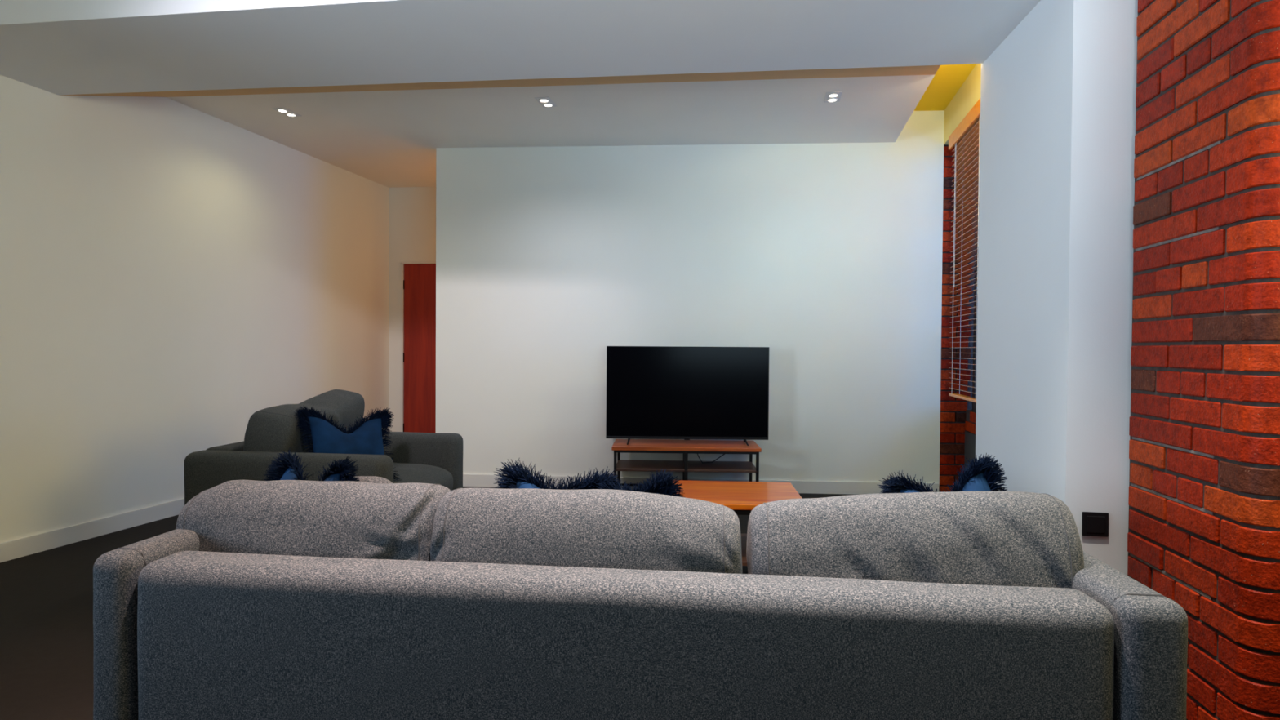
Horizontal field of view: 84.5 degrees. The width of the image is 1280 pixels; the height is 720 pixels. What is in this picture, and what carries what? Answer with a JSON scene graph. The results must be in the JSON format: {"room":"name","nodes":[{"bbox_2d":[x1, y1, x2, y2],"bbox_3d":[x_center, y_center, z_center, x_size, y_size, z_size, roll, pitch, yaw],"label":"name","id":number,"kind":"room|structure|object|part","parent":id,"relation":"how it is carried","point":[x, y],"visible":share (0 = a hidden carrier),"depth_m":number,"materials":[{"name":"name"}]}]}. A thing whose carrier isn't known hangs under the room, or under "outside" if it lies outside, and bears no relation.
{"room":"living room","nodes":[
{"label":"living room","id":0,"kind":"room"},
{"bbox_2d":[0,75,389,542],"bbox_3d":[-3.490,-0.716,2.655,0.150,3.500,8.895,1,1,12],"label":"wall","id":1,"kind":"structure","parent":0,"point":[172,273],"depth_m":4.40,"materials":[{"name":"paint"}]},
{"bbox_2d":[0,498,183,562],"bbox_3d":[-3.412,0.987,2.704,0.016,0.095,8.772,1,1,12],"label":"baseboard","id":2,"kind":"structure","parent":1,"relation":"attached to","point":[28,545],"depth_m":3.98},
{"bbox_2d":[0,486,817,719],"bbox_3d":[-0.808,1.102,2.718,8.400,0.100,9.400,0,1,0],"label":"floor","id":3,"kind":"structure","parent":0,"point":[46,597],"depth_m":2.75,"materials":[{"name":"black wood"}]},
{"bbox_2d":[183,431,462,503],"bbox_3d":[-1.534,0.720,3.578,0.973,0.626,0.973,1,1,7],"label":"armchair","id":4,"kind":"object","parent":3,"relation":"on","point":[202,469],"visible":0.2,"depth_m":3.14,"materials":[{"name":"fabric"}]},
{"bbox_3d":[-1.940,0.672,3.626,0.154,0.538,0.712,1,1,7],"label":"frame","id":5,"kind":"part","parent":4,"relation":"part of","materials":[{"name":"fabric"}]},
{"bbox_3d":[-1.579,0.685,3.164,0.962,0.533,0.143,1,1,7],"label":"armrest","id":6,"kind":"part","parent":4,"relation":"part of","materials":[{"name":"fabric"}]},
{"bbox_3d":[-1.478,0.672,3.988,0.962,0.533,0.144,1,1,7],"label":"armrest","id":7,"kind":"part","parent":4,"relation":"part of","materials":[{"name":"fabric"}]},
{"bbox_2d":[394,462,453,489],"bbox_3d":[-1.438,0.661,3.566,0.856,0.221,0.689,1,1,7],"label":"seat cushion","id":8,"kind":"object","parent":4,"relation":"on","point":[408,473],"visible":0.18,"depth_m":3.61,"materials":[{"name":"fabric"}]},
{"bbox_2d":[243,389,365,453],"bbox_3d":[-1.693,0.377,3.589,0.292,0.422,0.699,1,1,8],"label":"cushion","id":9,"kind":"object","parent":8,"relation":"on","point":[273,428],"visible":0.44,"depth_m":3.29,"materials":[{"name":"fabric"}]},
{"bbox_2d":[294,404,402,479],"bbox_3d":[-1.381,0.424,3.349,0.488,0.425,0.313,0,1,-38],"label":"throw pillow","id":10,"kind":"object","parent":8,"relation":"on","point":[366,437],"visible":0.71,"depth_m":3.33,"materials":[{"name":"blue fabric"}]},
{"bbox_2d":[93,528,1188,719],"bbox_3d":[-0.052,0.762,1.976,2.397,0.614,0.945,1,1,6],"label":"sofa","id":11,"kind":"object","parent":3,"relation":"on","point":[181,632],"visible":0.82,"depth_m":1.52,"materials":[{"name":"fabric"}]},
{"bbox_3d":[-1.189,0.703,2.103,0.109,0.514,0.944,1,1,6],"label":"armrest","id":12,"kind":"part","parent":11,"relation":"part of","materials":[{"name":"fabric"}]},
{"bbox_3d":[1.073,0.725,1.849,0.133,0.509,0.945,1,1,6],"label":"armrest","id":13,"kind":"part","parent":11,"relation":"part of","materials":[{"name":"fabric"}]},
{"bbox_3d":[0.655,0.723,1.963,0.704,0.153,0.749,1,1,6],"label":"seat cushion","id":14,"kind":"object","parent":11,"relation":"on","visible":0},
{"bbox_2d":[746,488,1086,588],"bbox_3d":[0.654,0.498,1.743,0.772,0.361,0.243,0,1,6],"label":"cushion","id":15,"kind":"object","parent":14,"relation":"on","point":[975,537],"visible":0.58,"depth_m":1.65,"materials":[{"name":"fabric"}]},
{"bbox_2d":[877,453,1007,491],"bbox_3d":[0.909,0.487,2.022,0.434,0.441,0.164,1,1,9],"label":"throw pillow","id":16,"kind":"object","parent":14,"relation":"on","point":[982,474],"visible":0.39,"depth_m":2.03,"materials":[{"name":"blue fabric"}]},
{"bbox_3d":[-0.762,0.711,2.122,0.718,0.152,0.747,1,1,6],"label":"seat cushion","id":17,"kind":"object","parent":11,"relation":"on","visible":0},
{"bbox_2d":[263,447,359,482],"bbox_3d":[-1.064,0.501,2.218,0.426,0.437,0.170,1,1,15],"label":"throw pillow","id":18,"kind":"object","parent":17,"relation":"on","point":[289,468],"visible":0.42,"depth_m":2.23,"materials":[{"name":"blue fabric"}]},
{"bbox_2d":[173,476,451,560],"bbox_3d":[-0.882,0.498,1.923,0.749,0.341,0.240,0,1,6],"label":"cushion","id":19,"kind":"object","parent":17,"relation":"on","point":[233,514],"visible":0.47,"depth_m":1.84,"materials":[{"name":"fabric"}]},
{"bbox_2d":[355,476,390,483],"bbox_3d":[-0.887,0.506,2.234,0.240,0.265,0.127,0,1,6],"label":"cushion","id":20,"kind":"object","parent":17,"relation":"on","point":[362,479],"visible":0.04,"depth_m":2.23,"materials":[{"name":"fabric"}]},
{"bbox_3d":[-0.047,0.719,2.041,0.703,0.154,0.750,1,1,6],"label":"seat cushion","id":21,"kind":"object","parent":11,"relation":"on","visible":0},
{"bbox_2d":[493,458,622,489],"bbox_3d":[-0.271,0.513,2.160,0.431,0.408,0.218,0,1,5],"label":"throw pillow","id":22,"kind":"object","parent":21,"relation":"on","point":[516,476],"visible":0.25,"depth_m":2.19,"materials":[{"name":"blue fabric"}]},
{"bbox_2d":[428,486,744,574],"bbox_3d":[-0.135,0.504,1.834,0.804,0.336,0.250,0,1,6],"label":"cushion","id":23,"kind":"object","parent":21,"relation":"on","point":[585,527],"visible":0.51,"depth_m":1.74,"materials":[{"name":"fabric"}]},
{"bbox_2d":[591,468,684,497],"bbox_3d":[0.009,0.523,2.112,0.360,0.382,0.219,1,1,8],"label":"throw pillow","id":24,"kind":"object","parent":21,"relation":"on","point":[662,484],"visible":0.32,"depth_m":2.13,"materials":[{"name":"blue fabric"}]},
{"bbox_2d":[611,439,761,485],"bbox_3d":[0.334,0.819,5.203,1.060,0.405,0.420,0,1,2],"label":"tv stand","id":25,"kind":"object","parent":3,"relation":"on","point":[620,446],"visible":0.81,"depth_m":5.07,"materials":[{"name":"brown wood"}]},
{"bbox_3d":[-0.177,0.832,5.031,0.020,0.377,0.020,0,1,2],"label":"leg","id":26,"kind":"part","parent":25,"relation":"part of","materials":[{"name":"metal"}]},
{"bbox_3d":[-0.164,0.826,5.411,0.020,0.377,0.020,0,1,2],"label":"leg","id":27,"kind":"part","parent":25,"relation":"part of","materials":[{"name":"metal"}]},
{"bbox_3d":[0.341,0.805,5.393,0.024,0.327,0.020,0,1,2],"label":"post","id":28,"kind":"part","parent":25,"relation":"part of","materials":[{"name":"metal"}]},
{"bbox_2d":[614,459,756,472],"bbox_3d":[0.335,0.784,5.203,1.020,0.018,0.400,0,1,2],"label":"shelf","id":29,"kind":"object","parent":25,"relation":"attached to","point":[622,464],"depth_m":5.13,"materials":[{"name":"brown wood"}]},
{"bbox_3d":[0.328,0.810,5.013,0.024,0.327,0.020,0,1,2],"label":"post","id":30,"kind":"part","parent":25,"relation":"part of","materials":[{"name":"metal"}]},
{"bbox_2d":[605,346,768,445],"bbox_3d":[0.348,0.258,5.182,1.192,0.714,0.208,0,1,1],"label":"television","id":31,"kind":"object","parent":25,"relation":"on","point":[653,392],"visible":1,"depth_m":5.17,"materials":[{"name":"black plastic"}]},
{"bbox_2d":[697,453,724,462],"bbox_3d":[0.525,0.709,5.296,0.432,0.127,0.069,0,1,0],"label":"power cable","id":32,"kind":"object","parent":25,"relation":"on","point":[697,454],"visible":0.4,"depth_m":5.28,"materials":[{"name":"black plastic"}]},
{"bbox_3d":[0.846,0.834,5.376,0.020,0.377,0.020,0,1,2],"label":"leg","id":33,"kind":"part","parent":25,"relation":"part of","materials":[{"name":"metal"}]},
{"bbox_3d":[0.832,0.839,4.996,0.020,0.377,0.020,0,1,2],"label":"leg","id":34,"kind":"part","parent":25,"relation":"part of","materials":[{"name":"metal"}]},
{"bbox_2d":[673,480,800,565],"bbox_3d":[0.409,0.840,3.373,0.690,0.420,0.550,0,1,4],"label":"coffee table","id":35,"kind":"object","parent":3,"relation":"on","point":[742,497],"visible":0.2,"depth_m":3.34,"materials":[{"name":"brown wood"}]},
{"bbox_3d":[0.410,0.668,3.371,0.655,0.024,0.515,0,1,4],"label":"frame","id":36,"kind":"part","parent":35,"relation":"part of","materials":[{"name":"metal"}]},
{"bbox_2d":[741,533,747,565],"bbox_3d":[0.409,0.901,3.374,0.630,0.018,0.490,0,1,4],"label":"shelf","id":37,"kind":"object","parent":35,"relation":"attached to","point":[744,535],"depth_m":3.35,"materials":[{"name":"brown wood"}]},
{"bbox_2d":[388,186,435,431],"bbox_3d":[-1.878,-0.472,6.968,1.400,2.900,0.120,1,1,8],"label":"wall","id":38,"kind":"structure","parent":0,"point":[412,210],"depth_m":6.97,"materials":[{"name":"paint"}]},
{"bbox_2d":[400,261,435,432],"bbox_3d":[-1.923,0.006,6.939,0.896,1.945,0.164,1,1,8],"label":"door","id":39,"kind":"structure","parent":38,"relation":"in","point":[418,278],"depth_m":6.96,"materials":[{"name":"brown wood"}]},
{"bbox_2d":[60,65,940,97],"bbox_3d":[-0.828,-1.645,3.908,4.985,0.444,0.712,0,1,5],"label":"ceiling","id":40,"kind":"structure","parent":0,"point":[923,69],"depth_m":3.82,"materials":[{"name":"beige paint"}]},
{"bbox_2d":[166,74,935,187],"bbox_3d":[-0.518,-1.784,5.731,5.078,0.220,2.980,0,1,5],"label":"ceiling","id":41,"kind":"structure","parent":0,"point":[390,139],"depth_m":4.81,"materials":[{"name":"paint"}]},
{"bbox_2d":[271,106,301,116],"bbox_3d":[-2.379,-1.667,4.744,0.096,0.008,0.176,1,1,12],"label":"recessed light","id":42,"kind":"object","parent":41,"relation":"in","point":[283,110],"visible":1,"depth_m":4.73,"materials":[{"name":"white plastic"}]},
{"bbox_2d":[534,97,557,107],"bbox_3d":[-0.603,-1.651,4.515,0.096,0.008,0.176,1,1,11],"label":"recessed light","id":43,"kind":"object","parent":41,"relation":"in","point":[544,101],"visible":1,"depth_m":4.50,"materials":[{"name":"white plastic"}]},
{"bbox_2d":[824,91,842,102],"bbox_3d":[1.202,-1.636,4.388,0.096,0.008,0.176,1,1,11],"label":"recessed light","id":44,"kind":"object","parent":41,"relation":"in","point":[835,96],"visible":1,"depth_m":4.38,"materials":[{"name":"white plastic"}]},
{"bbox_2d":[435,110,974,490],"bbox_3d":[0.562,-0.457,5.517,4.368,2.950,0.142,0,1,4],"label":"wall","id":45,"kind":"structure","parent":0,"point":[827,257],"depth_m":5.44,"materials":[{"name":"paint"}]},
{"bbox_2d":[462,474,938,493],"bbox_3d":[0.318,0.969,5.478,3.909,0.095,0.016,0,1,4],"label":"baseboard","id":46,"kind":"structure","parent":45,"relation":"attached to","point":[468,480],"depth_m":5.41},
{"bbox_2d":[913,63,976,111],"bbox_3d":[1.813,-1.912,4.300,0.641,0.085,2.198,1,1,10],"label":"niche","id":47,"kind":"object","parent":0,"point":[948,79],"visible":0.18,"depth_m":4.84,"materials":[{"name":"paint"}]},
{"bbox_2d":[943,63,981,145],"bbox_3d":[2.332,-1.782,4.329,0.450,0.340,2.242,1,1,11],"label":"wall niche","id":48,"kind":"object","parent":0,"point":[969,93],"visible":0.07,"depth_m":4.77,"materials":[{"name":"yellow paint"}]},
{"bbox_2d":[948,97,980,402],"bbox_3d":[2.131,-0.671,4.388,0.075,1.885,1.520,1,1,11],"label":"window blind","id":49,"kind":"object","parent":48,"relation":"hanging from","point":[966,137],"visible":0.43,"depth_m":4.75,"materials":[{"name":"brown wood"}]},
{"bbox_3d":[2.236,-0.658,5.020,0.003,1.810,0.003,1,1,11],"label":"ladder cord","id":50,"kind":"part","parent":49,"relation":"part of","materials":[{"name":"white fabric"}]},
{"bbox_3d":[2.219,-1.037,4.957,0.003,1.050,0.003,1,1,11],"label":"pull cord","id":51,"kind":"part","parent":49,"relation":"part of","materials":[{"name":"white fabric"}]},
{"bbox_3d":[2.287,-0.657,5.010,0.003,1.810,0.003,1,1,11],"label":"ladder cord","id":52,"kind":"part","parent":49,"relation":"part of","materials":[{"name":"white fabric"}]},
{"bbox_3d":[2.130,0.261,4.392,0.048,0.020,1.500,1,1,11],"label":"rail","id":53,"kind":"part","parent":49,"relation":"part of","materials":[{"name":"brown wood"}]},
{"bbox_3d":[2.145,-1.558,4.363,0.056,0.050,1.500,1,1,11],"label":"head rail","id":54,"kind":"part","parent":49,"relation":"part of","materials":[{"name":"brown wood"}]},
{"bbox_3d":[2.117,-0.649,4.412,0.003,1.810,0.003,1,1,11],"label":"ladder cord","id":55,"kind":"part","parent":49,"relation":"part of","materials":[{"name":"white fabric"}]},
{"bbox_2d":[964,408,976,434],"bbox_3d":[2.369,-0.281,4.292,0.214,2.660,2.140,1,1,11],"label":"wall","id":56,"kind":"structure","parent":0,"point":[970,427],"depth_m":5.17,"materials":[{"name":"brick"}]},
{"bbox_2d":[964,431,975,470],"bbox_3d":[2.278,0.797,4.400,0.012,0.500,1.880,1,1,11],"label":"trim","id":57,"kind":"structure","parent":56,"relation":"attached to","point":[970,437],"depth_m":5.19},
{"bbox_2d":[972,231,978,411],"bbox_3d":[2.369,-0.613,4.448,0.060,2.000,1.660,1,1,11],"label":"window","id":58,"kind":"structure","parent":56,"relation":"in","point":[975,349],"depth_m":5.23,"materials":[{"name":"glass"}]},
{"bbox_2d":[975,0,1137,574],"bbox_3d":[1.883,-0.682,2.874,0.743,3.500,0.970,0,1,0],"label":"wall pillar","id":59,"kind":"structure","parent":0,"point":[1056,196],"depth_m":2.53,"materials":[{"name":"paint"}]},
{"bbox_2d":[1081,511,1108,537],"bbox_3d":[1.595,0.576,2.466,0.084,0.084,0.011,1,1,10],"label":"light switch","id":60,"kind":"object","parent":59,"relation":"attached to","point":[1093,523],"visible":0.96,"depth_m":2.46,"materials":[{"name":"black plastic"}]},
{"bbox_2d":[1127,0,1279,719],"bbox_3d":[1.979,-0.668,2.062,0.679,3.500,0.634,1,1,10],"label":"wall pier","id":61,"kind":"object","parent":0,"point":[1203,534],"visible":0.97,"depth_m":2.00,"materials":[{"name":"red brick"}]},
{"bbox_3d":[-0.783,-2.487,1.961,8.400,0.100,10.800,0,1,0],"label":"ceiling","id":62,"kind":"structure","parent":0,"visible":0},
{"bbox_2d":[0,0,1040,94],"bbox_3d":[-0.853,-1.909,3.183,5.095,0.994,0.901,1,1,8],"label":"ceiling beam","id":63,"kind":"structure","parent":62,"relation":"attached to","point":[55,46],"depth_m":3.08,"materials":[{"name":"paint"}]}
]}

